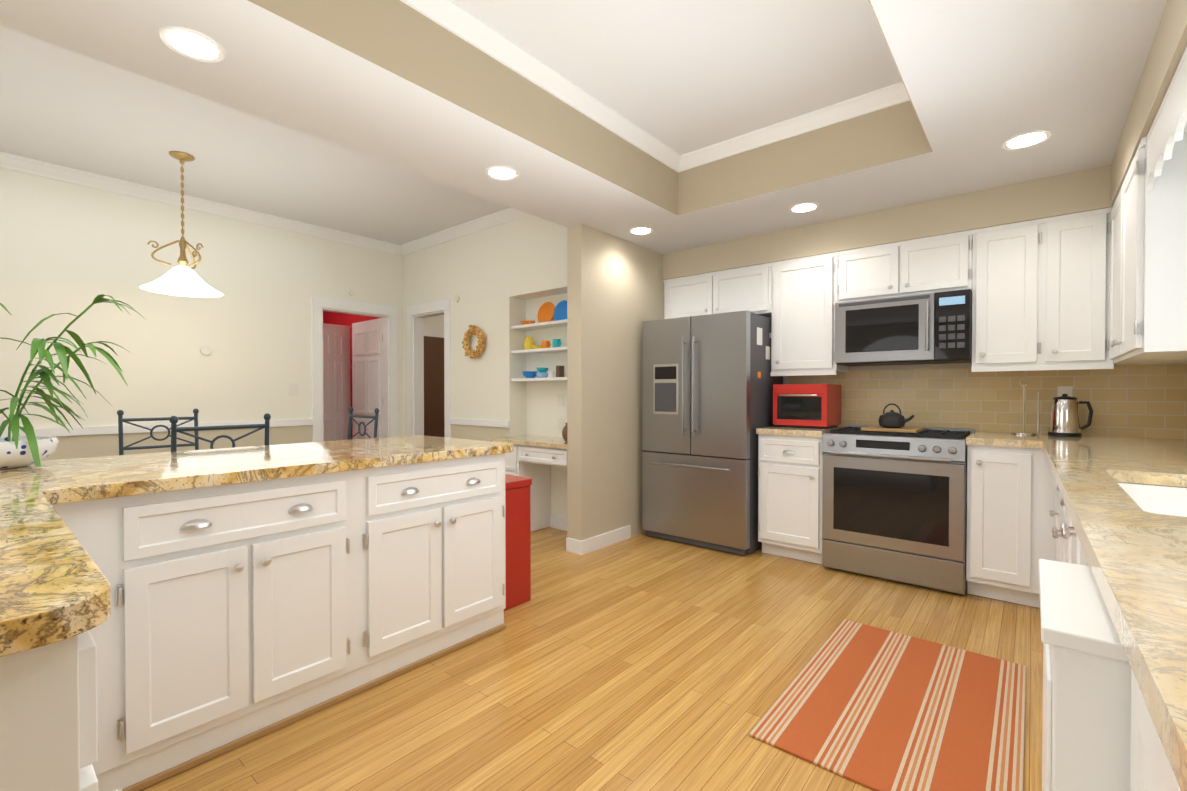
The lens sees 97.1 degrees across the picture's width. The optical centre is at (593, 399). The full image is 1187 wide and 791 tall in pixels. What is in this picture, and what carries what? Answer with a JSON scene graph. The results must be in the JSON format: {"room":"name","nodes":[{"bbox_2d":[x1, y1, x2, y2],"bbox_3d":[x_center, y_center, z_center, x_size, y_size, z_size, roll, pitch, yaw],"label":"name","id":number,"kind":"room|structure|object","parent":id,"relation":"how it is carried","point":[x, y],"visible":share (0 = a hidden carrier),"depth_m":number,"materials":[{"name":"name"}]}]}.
{"room":"kitchen","nodes":[
{"label":"kitchen","id":0,"kind":"room"},
{"bbox_2d":[0,168,403,435],"bbox_3d":[-4.107,-0.302,3.525,0.120,2.900,6.340,1,1,40],"label":"wall","id":1,"kind":"structure","parent":0,"point":[66,248],"depth_m":4.21,"materials":[{"name":"beige paint"}]},
{"bbox_2d":[0,151,399,254],"bbox_3d":[-4.049,-1.608,3.450,0.085,0.085,6.120,1,1,40],"label":"crown molding","id":2,"kind":"structure","parent":1,"relation":"attached to","point":[8,161],"depth_m":4.24,"materials":[{"name":"white wood"}]},
{"bbox_2d":[200,346,211,354],"bbox_3d":[-3.278,-0.412,4.434,0.020,0.080,0.080,1,1,40],"label":"switch plate","id":3,"kind":"object","parent":1,"relation":"attached to","point":[205,350],"depth_m":4.42,"materials":[{"name":"white plastic"}]},
{"bbox_2d":[42,424,509,460],"bbox_3d":[-3.400,0.705,2.931,1.780,0.900,6.120,1,1,40],"label":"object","id":4,"kind":"structure","parent":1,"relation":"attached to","point":[82,446],"depth_m":4.42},
{"bbox_2d":[349,290,354,295],"bbox_3d":[-2.478,-1.092,5.381,0.020,0.060,0.060,1,1,40],"label":"switch plate","id":5,"kind":"object","parent":1,"relation":"attached to","point":[351,292],"depth_m":5.37,"materials":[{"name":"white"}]},
{"bbox_2d":[323,311,379,438],"bbox_3d":[-4.029,-0.201,5.745,2.610,2.650,2.840,1,1,40],"label":"wall","id":6,"kind":"structure","parent":0,"point":[335,318],"depth_m":6.65,"materials":[{"name":"red paint"}]},
{"bbox_2d":[323,323,349,440],"bbox_3d":[-3.159,0.102,6.343,0.048,2.010,0.430,1,1,40],"label":"door","id":7,"kind":"structure","parent":6,"relation":"in","point":[336,372],"depth_m":6.36,"materials":[{"name":"wood"}]},
{"bbox_2d":[352,318,382,438],"bbox_3d":[-2.586,0.106,6.028,0.742,2.010,0.048,1,1,40],"label":"door","id":8,"kind":"structure","parent":6,"relation":"in","point":[367,367],"depth_m":5.99,"materials":[{"name":"white wood"}]},
{"bbox_2d":[424,329,444,436],"bbox_3d":[-2.593,0.038,7.604,0.025,2.130,1.850,1,1,40],"label":"door","id":9,"kind":"structure","parent":6,"relation":"attached to","point":[433,382],"depth_m":7.85,"materials":[{"name":"brown wood"}]},
{"bbox_2d":[424,315,443,330],"bbox_3d":[-1.345,-0.132,7.149,2.720,2.480,2.760,1,1,40],"label":"wall","id":10,"kind":"structure","parent":0,"point":[434,323],"depth_m":7.87,"materials":[{"name":"beige paint"}]},
{"bbox_2d":[1,296,630,554],"bbox_3d":[-2.909,0.092,2.760,2.944,2.130,6.500,1,1,40],"label":"trim","id":11,"kind":"structure","parent":10,"relation":"attached to","point":[416,315],"depth_m":5.27,"materials":[{"name":"white wood"}]},
{"bbox_2d":[404,215,599,540],"bbox_3d":[-1.008,-0.269,5.052,2.670,2.800,0.220,1,1,40],"label":"wall","id":12,"kind":"structure","parent":0,"point":[502,275],"depth_m":4.69,"materials":[{"name":"beige paint"}]},
{"bbox_2d":[454,295,459,301],"bbox_3d":[-1.349,-0.990,5.173,0.070,0.070,0.020,1,1,40],"label":"switch plate","id":13,"kind":"object","parent":12,"relation":"attached to","point":[456,298],"depth_m":5.16,"materials":[{"name":"white plastic"}]},
{"bbox_2d":[400,207,530,255],"bbox_3d":[-1.079,-1.624,4.897,2.600,0.085,0.085,1,1,40],"label":"crown molding","id":14,"kind":"structure","parent":12,"relation":"attached to","point":[509,214],"depth_m":5.02,"materials":[{"name":"white wood"}]},
{"bbox_2d":[462,325,485,358],"bbox_3d":[-1.129,-0.541,4.955,0.324,0.324,0.070,1,1,40],"label":"wreath","id":15,"kind":"object","parent":12,"relation":"attached to","point":[478,332],"visible":1,"depth_m":4.92,"materials":[{"name":"brown wicker"}]},
{"bbox_2d":[511,319,566,381],"bbox_3d":[-0.335,-0.405,4.484,0.905,0.495,0.177,1,1,40],"label":"boards","id":16,"kind":"object","parent":12,"relation":"attached to","point":[549,324],"visible":0.54,"depth_m":4.50,"materials":[{"name":"white wood"}]},
{"bbox_2d":[522,366,563,377],"bbox_3d":[-0.441,-0.234,4.577,0.470,0.099,0.140,1,1,40],"label":"decor","id":17,"kind":"object","parent":16,"relation":"on","point":[550,373],"visible":0.98,"depth_m":4.53,"materials":[{"name":"blue ceramic"}]},
{"bbox_2d":[524,337,561,349],"bbox_3d":[-0.441,-0.494,4.573,0.469,0.120,0.119,1,1,40],"label":"decor","id":18,"kind":"object","parent":16,"relation":"on","point":[529,343],"visible":0.81,"depth_m":4.57,"materials":[{"name":"yellow ceramic"}]},
{"bbox_2d":[520,300,566,324],"bbox_3d":[-0.430,-0.757,4.568,0.530,0.207,0.160,1,1,40],"label":"plates","id":19,"kind":"object","parent":16,"relation":"on","point":[548,311],"visible":0.81,"depth_m":4.59,"materials":[{"name":"orange ceramic"}]},
{"bbox_2d":[558,394,563,406],"bbox_3d":[-0.285,0.012,4.562,0.070,0.110,0.006,1,1,40],"label":"switch plate","id":20,"kind":"object","parent":12,"relation":"attached to","point":[560,396],"depth_m":4.56,"materials":[{"name":"white plastic"}]},
{"bbox_2d":[558,418,563,430],"bbox_3d":[-0.285,0.222,4.564,0.070,0.110,0.006,1,1,40],"label":"switch plate","id":21,"kind":"object","parent":12,"relation":"attached to","point":[560,420],"depth_m":4.56,"materials":[{"name":"white plastic"}]},
{"bbox_2d":[0,0,1166,253],"bbox_3d":[-1.354,-1.474,1.994,6.090,0.420,7.350,1,1,40],"label":"ceiling","id":22,"kind":"structure","parent":0,"point":[274,114],"depth_m":2.59,"materials":[{"name":"white paint"}]},
{"bbox_2d":[140,151,222,296],"bbox_3d":[-2.790,-1.192,3.560,0.450,0.920,0.450,1,1,40],"label":"pendant lamp","id":23,"kind":"object","parent":22,"relation":"hanging from","point":[183,279],"visible":1,"depth_m":3.54,"materials":[{"name":"white glass"}]},
{"bbox_2d":[158,26,225,62],"bbox_3d":[-1.428,-1.260,1.869,0.193,0.006,0.193,0,1,34],"label":"recessed light","id":24,"kind":"object","parent":22,"relation":"in","point":[190,43],"depth_m":1.86,"materials":[{"name":"white"}]},
{"bbox_2d":[485,166,518,180],"bbox_3d":[-0.515,-1.272,2.958,0.193,0.006,0.193,0,1,31],"label":"recessed light","id":25,"kind":"object","parent":22,"relation":"in","point":[504,173],"depth_m":2.95,"materials":[{"name":"white"}]},
{"bbox_2d":[629,227,653,234],"bbox_3d":[0.365,-1.284,4.008,0.193,0.006,0.193,0,1,34],"label":"recessed light","id":26,"kind":"object","parent":22,"relation":"in","point":[637,230],"depth_m":3.99,"materials":[{"name":"white glass"}]},
{"bbox_2d":[789,202,819,212],"bbox_3d":[1.409,-1.278,3.510,0.193,0.006,0.193,0,1,34],"label":"recessed light","id":27,"kind":"object","parent":22,"relation":"in","point":[802,207],"depth_m":3.50,"materials":[{"name":"white glass"}]},
{"bbox_2d":[1001,130,1051,149],"bbox_3d":[2.124,-1.268,2.573,0.193,0.006,0.193,0,1,34],"label":"recessed light","id":28,"kind":"object","parent":22,"relation":"in","point":[1028,139],"depth_m":2.57,"materials":[{"name":"white"}]},
{"bbox_2d":[140,527,1042,790],"bbox_3d":[-1.829,1.194,3.955,9.500,0.100,9.900,1,1,40],"label":"floor","id":29,"kind":"structure","parent":0,"point":[642,661],"depth_m":2.13,"materials":[{"name":"brown wood"}]},
{"bbox_2d":[0,631,119,790],"bbox_3d":[-1.218,0.734,0.763,1.010,0.888,0.620,1,1,40],"label":"base cabinet","id":30,"kind":"object","parent":29,"relation":"on","point":[60,706],"depth_m":0.65,"materials":[{"name":"white wood"}]},
{"bbox_2d":[117,409,198,454],"bbox_3d":[-2.990,0.611,3.683,0.480,1.073,0.468,1,1,40],"label":"chair","id":31,"kind":"object","parent":29,"relation":"on","point":[120,413],"visible":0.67,"depth_m":3.77,"materials":[{"name":"grey metal"}]},
{"bbox_2d":[169,413,270,451],"bbox_3d":[-2.195,0.619,3.016,0.480,1.073,0.468,1,1,40],"label":"chair","id":32,"kind":"object","parent":29,"relation":"on","point":[173,420],"visible":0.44,"depth_m":2.84,"materials":[{"name":"grey metal"}]},
{"bbox_2d":[120,567,363,790],"bbox_3d":[-1.441,0.721,1.908,0.622,0.888,0.883,1,1,40],"label":"base cabinet","id":33,"kind":"object","parent":29,"relation":"on","point":[196,687],"depth_m":1.73,"materials":[{"name":"white wood"}]},
{"bbox_2d":[0,435,512,658],"bbox_3d":[-1.051,0.257,1.682,2.000,0.040,2.330,1,1,40],"label":"countertop","id":34,"kind":"structure","parent":33,"relation":"on","point":[90,547],"depth_m":1.73,"materials":[{"name":"beige stone"}]},
{"bbox_2d":[0,294,143,468],"bbox_3d":[-2.034,-0.075,1.690,0.702,0.620,0.864,1,1,40],"label":"plant","id":35,"kind":"object","parent":34,"relation":"on","point":[29,448],"visible":1,"depth_m":1.80,"materials":[{"name":"green plant"}]},
{"bbox_2d":[347,407,378,439],"bbox_3d":[-1.996,0.607,4.061,0.468,1.073,0.480,1,1,40],"label":"head chair","id":36,"kind":"object","parent":29,"relation":"on","point":[375,417],"visible":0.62,"depth_m":4.21,"materials":[{"name":"grey metal"}]},
{"bbox_2d":[364,531,505,690],"bbox_3d":[-0.912,0.714,2.539,0.622,0.888,0.765,1,1,40],"label":"base cabinet","id":37,"kind":"object","parent":29,"relation":"on","point":[423,607],"depth_m":2.30,"materials":[{"name":"white wood"}]},
{"bbox_2d":[504,474,531,610],"bbox_3d":[-0.572,0.803,3.015,0.360,0.698,0.290,1,1,40],"label":"trash can","id":38,"kind":"object","parent":29,"relation":"on","point":[518,532],"visible":0.31,"depth_m":2.92,"materials":[{"name":"red plastic"}]},
{"bbox_2d":[491,435,566,531],"bbox_3d":[-0.415,0.737,4.400,0.902,0.797,0.427,1,1,40],"label":"desk","id":39,"kind":"object","parent":29,"relation":"on","point":[535,458],"visible":0.42,"depth_m":4.42,"materials":[{"name":"wood"}]},
{"bbox_2d":[562,423,566,441],"bbox_3d":[-0.196,0.265,4.181,0.116,0.150,0.116,1,1,40],"label":"vase","id":40,"kind":"object","parent":39,"relation":"on","point":[564,433],"visible":0.35,"depth_m":4.15,"materials":[{"name":"brown ceramic"}]},
{"bbox_2d":[642,310,782,554],"bbox_3d":[0.966,0.250,4.306,0.900,1.780,0.796,1,1,40],"label":"fridge","id":41,"kind":"object","parent":29,"relation":"on","point":[709,381],"visible":0.96,"depth_m":3.98,"materials":[{"name":"grey metal"}]},
{"bbox_2d":[758,434,823,556],"bbox_3d":[1.572,0.697,3.929,0.450,0.887,0.638,1,1,40],"label":"base cabinet","id":42,"kind":"object","parent":29,"relation":"on","point":[790,466],"depth_m":3.69,"materials":[{"name":"white wood"}]},
{"bbox_2d":[756,426,845,433],"bbox_3d":[1.570,0.232,3.920,0.460,0.040,0.650,1,1,40],"label":"countertop","id":43,"kind":"structure","parent":42,"relation":"on","point":[773,429],"depth_m":3.71,"materials":[{"name":"beige stone"}]},
{"bbox_2d":[773,384,840,428],"bbox_3d":[1.619,0.050,3.985,0.390,0.320,0.406,1,1,40],"label":"countertop oven","id":44,"kind":"object","parent":43,"relation":"on","point":[807,405],"visible":1,"depth_m":3.85,"materials":[{"name":"red metal"}]},
{"bbox_2d":[784,431,1186,790],"bbox_3d":[1.693,0.257,1.703,0.998,0.040,3.890,1,1,40],"label":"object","id":45,"kind":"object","parent":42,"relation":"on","point":[1031,498],"depth_m":1.43,"materials":[{"name":"beige stone"}]},
{"bbox_2d":[1010,379,1038,434],"bbox_3d":[2.678,0.047,3.258,0.138,0.342,0.128,1,1,40],"label":"towel holder","id":46,"kind":"object","parent":45,"relation":"on","point":[1023,432],"visible":1,"depth_m":3.26,"materials":[{"name":"silver metal"}]},
{"bbox_2d":[1048,394,1092,436],"bbox_3d":[2.826,0.094,3.108,0.199,0.251,0.148,1,1,40],"label":"kettle","id":47,"kind":"object","parent":45,"relation":"on","point":[1064,420],"visible":1,"depth_m":3.07,"materials":[{"name":"silver metal"}]},
{"bbox_2d":[1039,559,1130,790],"bbox_3d":[0.775,0.692,0.836,0.102,0.763,0.398,1,1,40],"label":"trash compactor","id":48,"kind":"object","parent":45,"relation":"in","point":[1086,737],"visible":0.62,"depth_m":0.70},
{"bbox_2d":[1124,478,1186,513],"bbox_3d":[1.600,0.376,1.320,0.415,0.214,0.865,1,1,40],"label":"sink","id":49,"kind":"object","parent":45,"relation":"in","point":[1170,497],"depth_m":1.56,"materials":[{"name":"white ceramic"}]},
{"bbox_2d":[750,619,1025,790],"bbox_3d":[1.204,1.159,2.039,0.730,0.010,1.200,1,1,40],"label":"rug","id":50,"kind":"object","parent":29,"relation":"on","point":[874,708],"visible":0.96,"depth_m":1.91,"materials":[{"name":"orange fabric"}]},
{"bbox_2d":[821,424,974,594],"bbox_3d":[2.023,0.674,3.494,0.786,0.950,0.714,1,1,40],"label":"range","id":51,"kind":"object","parent":29,"relation":"on","point":[894,506],"visible":0.92,"depth_m":3.24,"materials":[{"name":"silver metal"}]},
{"bbox_2d":[861,426,922,432],"bbox_3d":[1.975,0.200,3.470,0.320,0.018,0.260,1,1,40],"label":"cutting board","id":52,"kind":"object","parent":51,"relation":"on","point":[901,429],"visible":1,"depth_m":3.41,"materials":[{"name":"brown wood"}]},
{"bbox_2d":[878,403,913,427],"bbox_3d":[1.994,0.109,3.453,0.210,0.162,0.158,1,1,40],"label":"teapot","id":53,"kind":"object","parent":52,"relation":"on","point":[891,419],"visible":1,"depth_m":3.42,"materials":[{"name":"black metal"}]},
{"bbox_2d":[600,231,663,535],"bbox_3d":[0.320,-0.262,4.448,0.140,2.800,0.720,1,1,40],"label":"wall","id":54,"kind":"structure","parent":0,"point":[631,274],"depth_m":4.25,"materials":[{"name":"beige paint"}]},
{"bbox_2d":[400,0,683,172],"bbox_3d":[-0.314,-1.603,2.524,0.079,0.075,2.900,1,1,40],"label":"crown molding","id":55,"kind":"structure","parent":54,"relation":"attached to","point":[460,21],"depth_m":2.56,"materials":[{"name":"white wood"}]},
{"bbox_2d":[680,82,907,171],"bbox_3d":[1.140,-1.610,3.146,1.350,0.075,0.079,1,1,40],"label":"crown molding","id":56,"kind":"structure","parent":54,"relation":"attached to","point":[894,94],"depth_m":3.07,"materials":[{"name":"white wood"}]},
{"bbox_2d":[664,165,1107,383],"bbox_3d":[1.804,-0.307,3.993,3.000,2.900,0.450,1,1,40],"label":"wall","id":57,"kind":"structure","parent":0,"point":[1082,190],"depth_m":3.48,"materials":[{"name":"beige paint"}]},
{"bbox_2d":[663,263,782,375],"bbox_3d":[1.117,-0.638,4.499,0.952,0.852,0.348,1,1,40],"label":"upper cabinet","id":58,"kind":"object","parent":57,"relation":"attached to","point":[748,288],"depth_m":4.33,"materials":[{"name":"white wood"}]},
{"bbox_2d":[771,252,838,375],"bbox_3d":[1.664,-0.633,4.040,0.475,0.852,0.348,1,1,40],"label":"upper cabinet","id":59,"kind":"object","parent":57,"relation":"attached to","point":[804,290],"depth_m":3.90,"materials":[{"name":"white wood"}]},
{"bbox_2d":[839,229,978,371],"bbox_3d":[2.150,-0.629,3.633,0.793,0.852,0.348,1,1,40],"label":"upper cabinet","id":60,"kind":"object","parent":57,"relation":"attached to","point":[946,262],"depth_m":3.46,"materials":[{"name":"white wood"}]},
{"bbox_2d":[835,289,971,365],"bbox_3d":[2.122,-0.463,3.599,0.780,0.438,0.436,1,1,40],"label":"microwave","id":61,"kind":"object","parent":60,"relation":"attached to","point":[932,328],"visible":1,"depth_m":3.44,"materials":[{"name":"grey metal"}]},
{"bbox_2d":[788,364,1186,438],"bbox_3d":[2.472,0.018,3.594,2.260,0.460,0.008,1,1,40],"label":"backsplash","id":62,"kind":"structure","parent":57,"relation":"attached to","point":[1143,401],"depth_m":3.38,"materials":[{"name":"tile"}]},
{"bbox_2d":[975,218,1046,371],"bbox_3d":[2.581,-0.625,3.273,0.330,0.852,0.348,1,1,40],"label":"upper cabinet","id":63,"kind":"object","parent":57,"relation":"attached to","point":[1011,259],"depth_m":3.13,"materials":[{"name":"white wood"}]},
{"bbox_2d":[1057,386,1072,396],"bbox_3d":[2.901,-0.023,3.225,0.070,0.110,0.005,1,1,40],"label":"switch plate","id":64,"kind":"object","parent":57,"relation":"attached to","point":[1061,390],"depth_m":3.22,"materials":[{"name":"white plastic"}]},
{"bbox_2d":[1043,208,1106,368],"bbox_3d":[2.809,-0.622,3.081,0.265,0.852,0.348,1,1,40],"label":"upper cabinet","id":65,"kind":"object","parent":57,"relation":"attached to","point":[1105,288],"depth_m":2.94,"materials":[{"name":"white wood"}]},
{"bbox_2d":[1104,0,1186,207],"bbox_3d":[0.865,-0.264,0.148,0.500,2.900,7.550,1,1,40],"label":"wall","id":66,"kind":"structure","parent":0,"point":[1169,44],"depth_m":1.87,"materials":[{"name":"beige paint"}]},
{"bbox_2d":[1107,133,1186,364],"bbox_3d":[2.647,-0.614,2.350,0.397,0.852,0.961,1,1,40],"label":"upper cabinet","id":67,"kind":"object","parent":66,"relation":"attached to","point":[1147,230],"depth_m":2.07,"materials":[{"name":"white wood"}]},
{"bbox_2d":[1146,46,1186,190],"bbox_3d":[1.699,-0.920,1.202,0.379,0.216,1.948,1,1,40],"label":"valance","id":68,"kind":"object","parent":66,"relation":"attached to","point":[1168,129],"visible":1,"depth_m":1.76,"materials":[{"name":"white wood"}]}
]}

